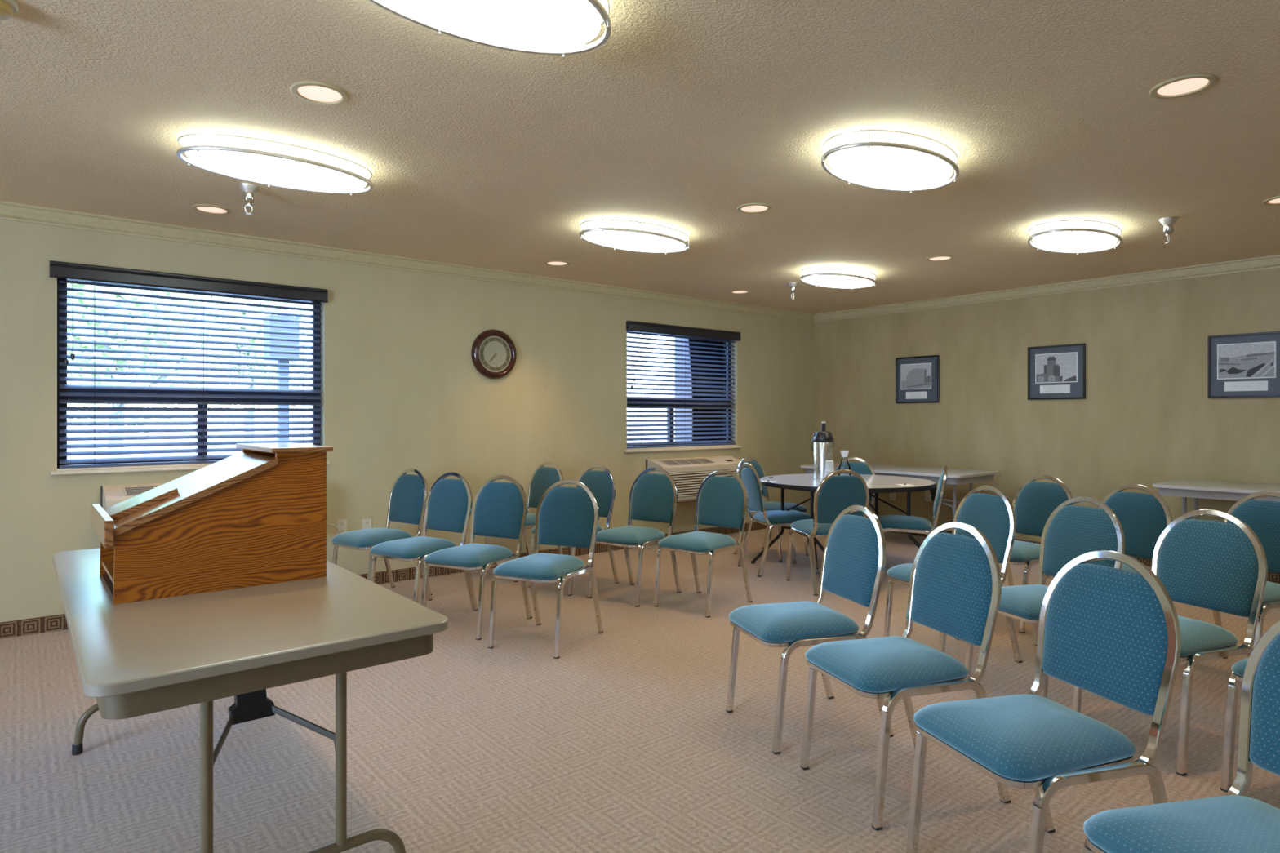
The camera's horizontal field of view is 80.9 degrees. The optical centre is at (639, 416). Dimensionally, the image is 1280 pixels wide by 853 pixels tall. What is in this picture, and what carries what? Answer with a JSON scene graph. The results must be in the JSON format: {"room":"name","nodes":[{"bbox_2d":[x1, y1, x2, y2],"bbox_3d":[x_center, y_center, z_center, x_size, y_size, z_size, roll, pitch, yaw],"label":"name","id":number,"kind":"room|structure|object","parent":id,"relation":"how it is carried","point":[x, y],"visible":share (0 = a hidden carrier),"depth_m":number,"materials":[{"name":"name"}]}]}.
{"room":"meeting room","nodes":[
{"label":"meeting room","id":0,"kind":"room"},
{"bbox_2d":[0,218,813,622],"bbox_3d":[-2.328,0.012,5.398,11.571,2.530,0.140,0,0,-40],"label":"wall","id":1,"kind":"structure","parent":0,"point":[402,388],"depth_m":5.78,"materials":[{"name":"beige paint"}]},
{"bbox_2d":[57,277,320,468],"bbox_3d":[-2.903,-0.273,4.965,1.510,1.190,0.055,0,0,-40],"label":"window","id":2,"kind":"structure","parent":1,"relation":"in","point":[59,284],"depth_m":4.82,"materials":[{"name":"brown metal"}]},
{"bbox_2d":[49,260,328,468],"bbox_3d":[-2.853,-0.297,4.888,1.558,1.212,0.095,0,0,-40],"label":"window blind","id":3,"kind":"object","parent":2,"relation":"attached to","point":[66,270],"visible":0.98,"depth_m":4.81,"materials":[{"name":"black plastic"}]},
{"bbox_2d":[50,461,329,475],"bbox_3d":[-2.853,0.327,4.906,1.570,0.034,0.120,0,0,-40],"label":"trim","id":4,"kind":"structure","parent":1,"relation":"attached to","point":[192,466],"depth_m":4.61,"materials":[{"name":"paint"}]},
{"bbox_2d":[100,482,341,533],"bbox_3d":[-2.631,0.642,4.889,1.416,0.441,0.258,0,0,-40],"label":"air conditioner","id":5,"kind":"object","parent":1,"relation":"attached to","point":[110,495],"visible":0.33,"depth_m":4.50,"materials":[{"name":"beige plastic"}]},
{"bbox_2d":[122,484,159,495],"bbox_3d":[-2.844,0.450,4.692,0.628,0.044,0.146,0,0,-40],"label":"grille","id":6,"kind":"object","parent":5,"relation":"attached to","point":[136,490],"depth_m":4.55,"materials":[{"name":"beige plastic"}]},
{"bbox_2d":[336,519,346,535],"bbox_3d":[-2.159,0.809,5.441,0.072,0.116,0.010,0,0,-40],"label":"wall outlet","id":7,"kind":"object","parent":1,"relation":"attached to","point":[341,525],"visible":0.75,"depth_m":5.44,"materials":[{"name":"beige plastic"}]},
{"bbox_2d":[361,518,371,529],"bbox_3d":[-2.020,0.818,5.556,0.072,0.116,0.010,0,0,-40],"label":"wall outlet","id":8,"kind":"object","parent":1,"relation":"attached to","point":[366,523],"visible":0.56,"depth_m":5.55,"materials":[{"name":"beige plastic"}]},
{"bbox_2d":[0,514,810,639],"bbox_3d":[-2.280,1.212,5.340,11.291,0.090,0.012,0,0,-40],"label":"baseboard","id":9,"kind":"structure","parent":1,"relation":"attached to","point":[52,623],"depth_m":5.69,"materials":[{"name":"carpet"}]},
{"bbox_2d":[0,200,814,322],"bbox_3d":[-2.265,-1.158,5.321,11.290,0.090,0.060,0,0,-40],"label":"trim","id":10,"kind":"structure","parent":1,"relation":"attached to","point":[13,211],"depth_m":5.38,"materials":[{"name":"paint"}]},
{"bbox_2d":[471,328,516,378],"bbox_3d":[-1.196,-0.513,6.210,0.414,0.414,0.050,0,0,-40],"label":"wall clock","id":11,"kind":"object","parent":1,"relation":"attached to","point":[493,352],"visible":1,"depth_m":6.20,"materials":[{"name":"brown wood"}]},
{"bbox_2d":[626,330,731,446],"bbox_3d":[0.397,-0.273,7.693,1.516,1.190,0.055,0,0,-40],"label":"window","id":12,"kind":"structure","parent":1,"relation":"in","point":[686,340],"depth_m":7.92,"materials":[{"name":"brown metal"}]},
{"bbox_2d":[626,320,740,448],"bbox_3d":[0.459,-0.297,7.625,1.545,1.212,0.095,0,0,-40],"label":"window blind","id":13,"kind":"object","parent":12,"relation":"attached to","point":[631,326],"visible":1,"depth_m":7.59,"materials":[{"name":"black plastic"}]},
{"bbox_2d":[624,444,741,452],"bbox_3d":[0.446,0.327,7.634,1.576,0.034,0.120,0,0,-40],"label":"trim","id":14,"kind":"structure","parent":1,"relation":"attached to","point":[722,446],"depth_m":7.55,"materials":[{"name":"paint"}]},
{"bbox_2d":[645,455,741,502],"bbox_3d":[0.582,0.639,7.546,1.148,0.435,0.258,0,0,-40],"label":"air conditioner","id":15,"kind":"object","parent":1,"relation":"attached to","point":[688,474],"visible":0.58,"depth_m":7.35,"materials":[{"name":"beige plastic"}]},
{"bbox_2d":[658,457,715,465],"bbox_3d":[0.472,0.450,7.434,0.628,0.044,0.146,0,0,-40],"label":"grille","id":16,"kind":"object","parent":15,"relation":"attached to","point":[686,461],"depth_m":7.43,"materials":[{"name":"beige plastic"}]},
{"bbox_2d":[0,0,1279,314],"bbox_3d":[0.193,-1.233,2.349,11.571,0.060,8.054,0,0,-40],"label":"ceiling","id":17,"kind":"structure","parent":0,"point":[689,113],"depth_m":3.12,"materials":[{"name":"beige paint"}]},
{"bbox_2d":[0,0,18,20],"bbox_3d":[-1.880,-1.180,2.156,0.148,0.046,0.148,0,0,-40],"label":"smoke detector","id":18,"kind":"object","parent":17,"relation":"attached to","point":[7,7],"visible":1,"depth_m":2.17,"materials":[{"name":"beige plastic"}]},
{"bbox_2d":[191,204,231,214],"bbox_3d":[-2.484,-1.198,4.356,0.202,0.008,0.202,0,0,-40],"label":"recessed light","id":19,"kind":"object","parent":17,"relation":"in","point":[205,208],"visible":1,"depth_m":4.35,"materials":[{"name":"glass"}]},
{"bbox_2d":[237,182,259,215],"bbox_3d":[-2.046,-1.129,3.926,0.099,0.149,0.099,0,0,-40],"label":"sprinkler","id":20,"kind":"object","parent":17,"relation":"attached to","point":[248,190],"visible":1,"depth_m":3.90,"materials":[{"name":"silver metal"}]},
{"bbox_2d":[176,129,373,195],"bbox_3d":[-1.656,-1.151,3.470,0.832,0.105,0.472,0,0,-40],"label":"oval ceiling light","id":21,"kind":"object","parent":17,"relation":"attached to","point":[268,162],"visible":1,"depth_m":3.34,"materials":[{"name":"white glass"}]},
{"bbox_2d":[289,80,348,105],"bbox_3d":[-1.190,-1.198,2.792,0.202,0.008,0.202,0,0,-40],"label":"recessed light","id":22,"kind":"object","parent":17,"relation":"in","point":[312,91],"visible":1,"depth_m":2.78,"materials":[{"name":"glass"}]},
{"bbox_2d":[368,0,611,57],"bbox_3d":[-0.438,-1.151,2.013,0.832,0.105,0.472,0,0,-40],"label":"oval ceiling light","id":23,"kind":"object","parent":17,"relation":"attached to","point":[540,27],"visible":1,"depth_m":2.10,"materials":[{"name":"white glass"}]},
{"bbox_2d":[544,260,569,266],"bbox_3d":[-0.650,-1.198,5.886,0.202,0.008,0.202,0,0,-40],"label":"recessed light","id":24,"kind":"object","parent":17,"relation":"in","point":[553,263],"visible":1,"depth_m":5.88,"materials":[{"name":"glass"}]},
{"bbox_2d":[579,217,689,254],"bbox_3d":[-0.024,-1.151,4.846,0.832,0.105,0.472,0,0,-40],"label":"oval ceiling light","id":25,"kind":"object","parent":17,"relation":"attached to","point":[626,234],"visible":1,"depth_m":4.68,"materials":[{"name":"white glass"}]},
{"bbox_2d":[729,289,750,293],"bbox_3d":[0.964,-1.198,7.246,0.202,0.008,0.202,0,0,-40],"label":"recessed light","id":26,"kind":"object","parent":17,"relation":"in","point":[735,291],"visible":1,"depth_m":7.24,"materials":[{"name":"paint"}]},
{"bbox_2d":[736,202,772,213],"bbox_3d":[0.659,-1.198,4.334,0.202,0.008,0.202,0,0,-40],"label":"recessed light","id":27,"kind":"object","parent":17,"relation":"in","point":[750,208],"visible":1,"depth_m":4.32,"materials":[{"name":"glass"}]},
{"bbox_2d":[786,282,798,300],"bbox_3d":[1.383,-1.129,6.801,0.099,0.149,0.099,0,0,-40],"label":"sprinkler","id":28,"kind":"object","parent":17,"relation":"attached to","point":[793,286],"visible":1,"depth_m":6.78,"materials":[{"name":"silver metal"}]},
{"bbox_2d":[800,264,876,289],"bbox_3d":[1.660,-1.151,6.278,0.832,0.105,0.472,0,0,-40],"label":"oval ceiling light","id":29,"kind":"object","parent":17,"relation":"attached to","point":[825,276],"visible":1,"depth_m":6.09,"materials":[{"name":"white glass"}]},
{"bbox_2d":[821,125,959,193],"bbox_3d":[1.149,-1.151,3.428,0.832,0.105,0.472,0,0,-40],"label":"oval ceiling light","id":30,"kind":"object","parent":17,"relation":"attached to","point":[876,158],"visible":1,"depth_m":3.28,"materials":[{"name":"white glass"}]},
{"bbox_2d":[925,254,954,261],"bbox_3d":[2.277,-1.198,5.704,0.202,0.008,0.202,0,0,-40],"label":"recessed light","id":31,"kind":"object","parent":17,"relation":"in","point":[943,257],"visible":1,"depth_m":5.70,"materials":[{"name":"paint"}]},
{"bbox_2d":[1027,217,1122,254],"bbox_3d":[2.811,-1.151,4.855,0.832,0.105,0.472,0,0,-40],"label":"oval ceiling light","id":32,"kind":"object","parent":17,"relation":"attached to","point":[1072,235],"visible":1,"depth_m":4.68,"materials":[{"name":"white glass"}]},
{"bbox_2d":[1158,216,1178,244],"bbox_3d":[3.222,-1.129,4.578,0.099,0.149,0.099,0,0,-40],"label":"sprinkler","id":33,"kind":"object","parent":17,"relation":"attached to","point":[1168,223],"visible":1,"depth_m":4.56,"materials":[{"name":"silver metal"}]},
{"bbox_2d":[1148,72,1217,98],"bbox_3d":[1.974,-1.198,2.732,0.202,0.008,0.202,0,0,-40],"label":"recessed light","id":34,"kind":"object","parent":17,"relation":"in","point":[1182,86],"visible":1,"depth_m":2.73,"materials":[{"name":"paint"}]},
{"bbox_2d":[1262,195,1279,204],"bbox_3d":[3.572,-1.198,4.154,0.202,0.008,0.202,0,0,-40],"label":"recessed light","id":35,"kind":"object","parent":17,"relation":"in","point":[1275,200],"visible":1,"depth_m":4.19,"materials":[{"name":"glass"}]},
{"bbox_2d":[0,526,1279,852],"bbox_3d":[0.193,1.287,2.349,11.571,0.060,8.054,0,0,-40],"label":"floor","id":36,"kind":"structure","parent":0,"point":[626,740],"depth_m":2.85,"materials":[{"name":"carpet"}]},
{"bbox_2d":[52,547,448,852],"bbox_3d":[-1.365,0.889,2.404,0.765,0.735,1.870,0,0,-40],"label":"folding table","id":37,"kind":"object","parent":36,"relation":"on","point":[140,658],"visible":0.94,"depth_m":1.84,"materials":[{"name":"grey laminate"}]},
{"bbox_2d":[90,442,333,604],"bbox_3d":[-1.391,0.310,2.440,0.606,0.422,0.510,0,0,-40],"label":"lectern","id":38,"kind":"object","parent":37,"relation":"on","point":[256,515],"visible":1,"depth_m":2.28,"materials":[{"name":"brown wood"}]},
{"bbox_2d":[101,558,114,583],"bbox_3d":[-1.394,0.471,2.438,0.546,0.012,0.438,0,0,-40],"label":"shelf","id":39,"kind":"object","parent":38,"relation":"attached to","point":[106,563],"depth_m":2.34,"materials":[{"name":"brown wood"}]},
{"bbox_2d":[331,468,431,595],"bbox_3d":[-1.790,0.815,5.185,0.444,0.883,0.549,0,0,36],"label":"banquet chair","id":40,"kind":"object","parent":36,"relation":"on","point":[408,495],"visible":0.77,"depth_m":5.26,"materials":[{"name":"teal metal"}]},
{"bbox_2d":[369,471,472,608],"bbox_3d":[-1.392,0.815,4.802,0.444,0.883,0.549,0,0,33],"label":"banquet chair","id":41,"kind":"object","parent":36,"relation":"on","point":[449,502],"visible":0.77,"depth_m":4.88,"materials":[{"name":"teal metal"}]},
{"bbox_2d":[421,475,532,639],"bbox_3d":[-0.985,0.815,4.537,0.444,0.883,0.549,0,0,26],"label":"banquet chair","id":42,"kind":"object","parent":36,"relation":"on","point":[500,509],"visible":0.91,"depth_m":4.64,"materials":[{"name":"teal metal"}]},
{"bbox_2d":[481,461,563,582],"bbox_3d":[-0.927,0.815,6.009,0.444,0.883,0.549,0,0,42],"label":"banquet chair","id":43,"kind":"object","parent":36,"relation":"on","point":[542,478],"visible":0.31,"depth_m":6.17,"materials":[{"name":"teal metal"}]},
{"bbox_2d":[487,479,603,658],"bbox_3d":[-0.521,0.815,4.209,0.444,0.883,0.549,0,0,24],"label":"banquet chair","id":44,"kind":"object","parent":36,"relation":"on","point":[566,516],"visible":1,"depth_m":4.32,"materials":[{"name":"teal fabric"}]},
{"bbox_2d":[528,464,618,595],"bbox_3d":[-0.494,0.815,5.583,0.444,0.883,0.549,0,0,39],"label":"banquet chair","id":45,"kind":"object","parent":36,"relation":"on","point":[601,483],"visible":0.45,"depth_m":5.65,"materials":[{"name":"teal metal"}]},
{"bbox_2d":[586,467,681,607],"bbox_3d":[-0.038,0.815,5.270,0.444,0.883,0.549,0,0,36],"label":"banquet chair","id":46,"kind":"object","parent":36,"relation":"on","point":[653,497],"visible":0.84,"depth_m":5.34,"materials":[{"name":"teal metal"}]},
{"bbox_2d":[653,470,751,617],"bbox_3d":[0.421,0.815,5.016,0.444,0.883,0.549,0,0,40],"label":"banquet chair","id":47,"kind":"object","parent":36,"relation":"on","point":[721,501],"visible":1,"depth_m":5.06,"materials":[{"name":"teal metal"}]},
{"bbox_2d":[733,456,809,561],"bbox_3d":[1.194,0.815,6.808,0.444,0.883,0.549,0,0,-44],"label":"banquet chair","id":48,"kind":"object","parent":36,"relation":"on","point":[770,505],"visible":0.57,"depth_m":6.77,"materials":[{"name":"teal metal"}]},
{"bbox_2d":[737,462,818,577],"bbox_3d":[1.125,0.815,6.135,0.549,0.883,0.444,0,0,-14],"label":"banquet chair","id":49,"kind":"object","parent":36,"relation":"on","point":[749,477],"visible":0.84,"depth_m":6.00,"materials":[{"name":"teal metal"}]},
{"bbox_2d":[725,505,893,755],"bbox_3d":[0.677,0.815,3.072,0.549,0.883,0.444,0,0,-18],"label":"banquet chair","id":50,"kind":"object","parent":36,"relation":"on","point":[854,558],"visible":0.92,"depth_m":3.00,"materials":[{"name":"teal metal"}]},
{"bbox_2d":[786,469,869,595],"bbox_3d":[1.386,0.815,5.547,0.444,0.883,0.549,0,0,-12],"label":"banquet chair","id":51,"kind":"object","parent":36,"relation":"on","point":[833,495],"visible":0.69,"depth_m":5.31,"materials":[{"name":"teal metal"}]},
{"bbox_2d":[751,473,936,564],"bbox_3d":[1.675,0.889,6.134,1.382,0.735,1.382,0,0,-40],"label":"round table","id":52,"kind":"object","parent":36,"relation":"on","point":[876,484],"visible":0.61,"depth_m":6.02,"materials":[{"name":"grey laminate"}]},
{"bbox_2d":[761,480,776,482],"bbox_3d":[1.022,0.517,5.983,0.110,0.010,0.110,0,0,30],"label":"coaster","id":53,"kind":"object","parent":52,"relation":"on","point":[767,481],"visible":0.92,"depth_m":5.98,"materials":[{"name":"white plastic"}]},
{"bbox_2d":[811,422,834,479],"bbox_3d":[1.528,0.284,6.269,0.187,0.476,0.183,0,0,5],"label":"airpot","id":54,"kind":"object","parent":52,"relation":"on","point":[823,441],"visible":0.94,"depth_m":6.20,"materials":[{"name":"metal"}]},
{"bbox_2d":[824,460,834,477],"bbox_3d":[1.427,0.428,5.650,0.086,0.187,0.086,0,0,-40],"label":"cup stack","id":55,"kind":"object","parent":52,"relation":"on","point":[829,468],"visible":0.35,"depth_m":5.62,"materials":[{"name":"white plastic"}]},
{"bbox_2d":[837,450,851,475],"bbox_3d":[1.672,0.401,6.138,0.106,0.235,0.106,0,0,-40],"label":"glass carafe","id":56,"kind":"object","parent":52,"relation":"on","point":[844,453],"visible":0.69,"depth_m":6.12,"materials":[{"name":"clear glass"}]},
{"bbox_2d":[895,483,915,485],"bbox_3d":[2.010,0.517,5.698,0.110,0.010,0.110,0,0,-10],"label":"coaster","id":57,"kind":"object","parent":52,"relation":"on","point":[904,484],"visible":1,"depth_m":5.69,"materials":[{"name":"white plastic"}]},
{"bbox_2d":[834,457,875,517],"bbox_3d":[1.806,0.815,6.604,0.444,0.883,0.549,0,0,32],"label":"banquet chair","id":58,"kind":"object","parent":36,"relation":"on","point":[864,468],"visible":0.14,"depth_m":6.76,"materials":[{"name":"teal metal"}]},
{"bbox_2d":[800,462,999,537],"bbox_3d":[2.516,0.886,7.440,0.780,0.742,1.740,0,0,-40],"label":"folding table","id":59,"kind":"object","parent":36,"relation":"on","point":[956,477],"visible":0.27,"depth_m":6.93,"materials":[{"name":"grey laminate"}]},
{"bbox_2d":[800,521,1011,831],"bbox_3d":[0.886,0.815,2.563,0.549,0.883,0.444,0,0,-19],"label":"banquet chair","id":60,"kind":"object","parent":36,"relation":"on","point":[955,590],"visible":0.97,"depth_m":2.50,"materials":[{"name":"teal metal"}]},
{"bbox_2d":[877,465,947,535],"bbox_3d":[2.082,0.815,5.805,0.549,0.883,0.444,0,0,20],"label":"banquet chair","id":61,"kind":"object","parent":36,"relation":"on","point":[900,523],"visible":0.73,"depth_m":5.64,"materials":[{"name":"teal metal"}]},
{"bbox_2d":[883,485,1022,662],"bbox_3d":[1.629,0.815,3.952,0.549,0.883,0.444,0,0,-20],"label":"banquet chair","id":62,"kind":"object","parent":36,"relation":"on","point":[993,515],"visible":0.46,"depth_m":3.94,"materials":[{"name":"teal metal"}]},
{"bbox_2d":[1006,475,1074,633],"bbox_3d":[2.345,0.815,4.652,0.549,0.883,0.444,0,0,-27],"label":"banquet chair","id":63,"kind":"object","parent":36,"relation":"on","point":[1033,503],"visible":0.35,"depth_m":4.72,"materials":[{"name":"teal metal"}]},
{"bbox_2d":[906,550,1181,852],"bbox_3d":[1.064,0.815,2.001,0.549,0.883,0.444,0,0,-17],"label":"banquet chair","id":64,"kind":"object","parent":36,"relation":"on","point":[1111,633],"visible":1,"depth_m":1.95,"materials":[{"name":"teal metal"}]},
{"bbox_2d":[964,496,1124,698],"bbox_3d":[1.827,0.815,3.395,0.549,0.883,0.444,0,0,-20],"label":"banquet chair","id":65,"kind":"object","parent":36,"relation":"on","point":[1070,531],"visible":0.47,"depth_m":3.43,"materials":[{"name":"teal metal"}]},
{"bbox_2d":[1035,484,1173,646],"bbox_3d":[2.483,0.815,4.013,0.549,0.883,0.444,0,0,-24],"label":"banquet chair","id":66,"kind":"object","parent":36,"relation":"on","point":[1143,518],"visible":0.27,"depth_m":4.04,"materials":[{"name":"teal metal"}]},
{"bbox_2d":[1071,509,1267,776],"bbox_3d":[2.051,0.815,2.914,0.549,0.883,0.444,0,0,-21],"label":"banquet chair","id":67,"kind":"object","parent":36,"relation":"on","point":[1211,565],"visible":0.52,"depth_m":2.90,"materials":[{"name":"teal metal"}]},
{"bbox_2d":[1082,619,1279,852],"bbox_3d":[1.201,0.815,1.426,0.549,0.883,0.444,0,0,-16],"label":"banquet chair","id":68,"kind":"object","parent":36,"relation":"on","point":[1233,822],"visible":1,"depth_m":1.49,"materials":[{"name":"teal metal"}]},
{"bbox_2d":[1152,479,1279,522],"bbox_3d":[4.710,0.884,5.179,0.690,0.745,1.850,0,0,-40],"label":"folding table","id":69,"kind":"object","parent":36,"relation":"on","point":[1184,488],"visible":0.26,"depth_m":5.50,"materials":[{"name":"grey laminate"}]},
{"bbox_2d":[1220,657,1248,792],"bbox_3d":[2.266,0.815,2.407,0.549,0.883,0.444,0,0,-20],"label":"banquet chair","id":70,"kind":"object","parent":36,"relation":"on","point":[1237,668],"visible":0.7,"depth_m":2.52,"materials":[{"name":"silver metal"}]},
{"bbox_2d":[1212,491,1279,658],"bbox_3d":[2.884,0.815,3.621,0.549,0.883,0.444,0,0,-22],"label":"banquet chair","id":71,"kind":"object","parent":36,"relation":"on","point":[1262,517],"visible":0.21,"depth_m":3.68,"materials":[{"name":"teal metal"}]},
{"bbox_2d":[813,267,1279,542],"bbox_3d":[4.643,0.012,5.937,0.140,2.530,7.914,0,0,-40],"label":"wall","id":72,"kind":"structure","parent":0,"point":[1146,417],"depth_m":6.77,"materials":[{"name":"beige paint"}]},
{"bbox_2d":[889,493,896,501],"bbox_3d":[2.735,0.857,8.126,0.010,0.116,0.072,0,0,-40],"label":"wall outlet","id":73,"kind":"object","parent":72,"relation":"attached to","point":[892,495],"visible":0.71,"depth_m":8.12,"materials":[{"name":"beige plastic"}]},
{"bbox_2d":[895,355,939,403],"bbox_3d":[2.913,-0.383,7.898,0.024,0.491,0.490,0,0,-40],"label":"framed photograph","id":74,"kind":"object","parent":72,"relation":"attached to","point":[917,378],"visible":1,"depth_m":7.89,"materials":[{"name":"wood"}]},
{"bbox_2d":[924,489,931,501],"bbox_3d":[2.996,0.827,7.810,0.010,0.116,0.072,0,0,-40],"label":"wall outlet","id":75,"kind":"object","parent":72,"relation":"attached to","point":[927,494],"visible":0.85,"depth_m":7.81,"materials":[{"name":"beige plastic"}]},
{"bbox_2d":[813,254,1279,322],"bbox_3d":[4.521,-1.158,5.927,0.060,0.090,7.774,0,0,-40],"label":"trim","id":76,"kind":"structure","parent":72,"relation":"attached to","point":[1268,262],"depth_m":6.70,"materials":[{"name":"paint"}]},
{"bbox_2d":[1027,342,1085,399],"bbox_3d":[3.788,-0.399,6.840,0.024,0.493,0.490,0,0,-40],"label":"framed photograph","id":77,"kind":"object","parent":72,"relation":"attached to","point":[1054,371],"visible":1,"depth_m":6.83,"materials":[{"name":"paper"}]},
{"bbox_2d":[888,528,1279,583],"bbox_3d":[4.543,1.212,5.938,0.012,0.090,7.762,0,0,-40],"label":"baseboard","id":78,"kind":"structure","parent":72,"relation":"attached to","point":[1273,577],"depth_m":6.29,"materials":[{"name":"carpet"}]},
{"bbox_2d":[1207,331,1279,398],"bbox_3d":[4.668,-0.389,5.776,0.024,0.495,0.490,0,0,-40],"label":"framed photograph","id":79,"kind":"object","parent":72,"relation":"attached to","point":[1246,365],"visible":1,"depth_m":5.79,"materials":[{"name":"paper"}]},
{"label":"outside","id":80,"kind":"structure","parent":0,"visible":0},
{"bbox_2d":[66,431,666,458],"bbox_3d":[-13.234,1.492,31.698,100.000,0.230,54.276,0,0,-40],"label":"ground","id":81,"kind":"structure","parent":80,"point":[639,432],"depth_m":35.46,"materials":[{"name":"white snow"}]},
{"bbox_2d":[66,283,265,457],"bbox_3d":[-7.213,-1.000,10.206,3.786,4.758,3.818,0,0,19],"label":"leafy tree","id":82,"kind":"object","parent":81,"relation":"on","point":[71,285],"visible":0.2,"depth_m":9.88,"materials":[{"name":"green plant"}]},
{"bbox_2d":[147,295,311,440],"bbox_3d":[-7.368,-1.288,14.052,3.972,5.334,4.070,0,0,-24],"label":"leafy tree","id":83,"kind":"object","parent":81,"relation":"on","point":[254,301],"visible":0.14,"depth_m":13.60,"materials":[{"name":"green plant"}]},
{"bbox_2d":[263,311,299,439],"bbox_3d":[-3.553,0.177,7.443,0.270,2.400,0.240,0,0,-40],"label":"porch post","id":84,"kind":"object","parent":81,"relation":"on","point":[282,317],"visible":0.39,"depth_m":7.39,"materials":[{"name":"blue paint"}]},
{"bbox_2d":[674,337,687,441],"bbox_3d":[2.324,-0.383,13.016,5.830,3.520,1.300,0,0,-40],"label":"neighbouring wing","id":85,"kind":"structure","parent":81,"relation":"on","point":[675,339],"depth_m":10.72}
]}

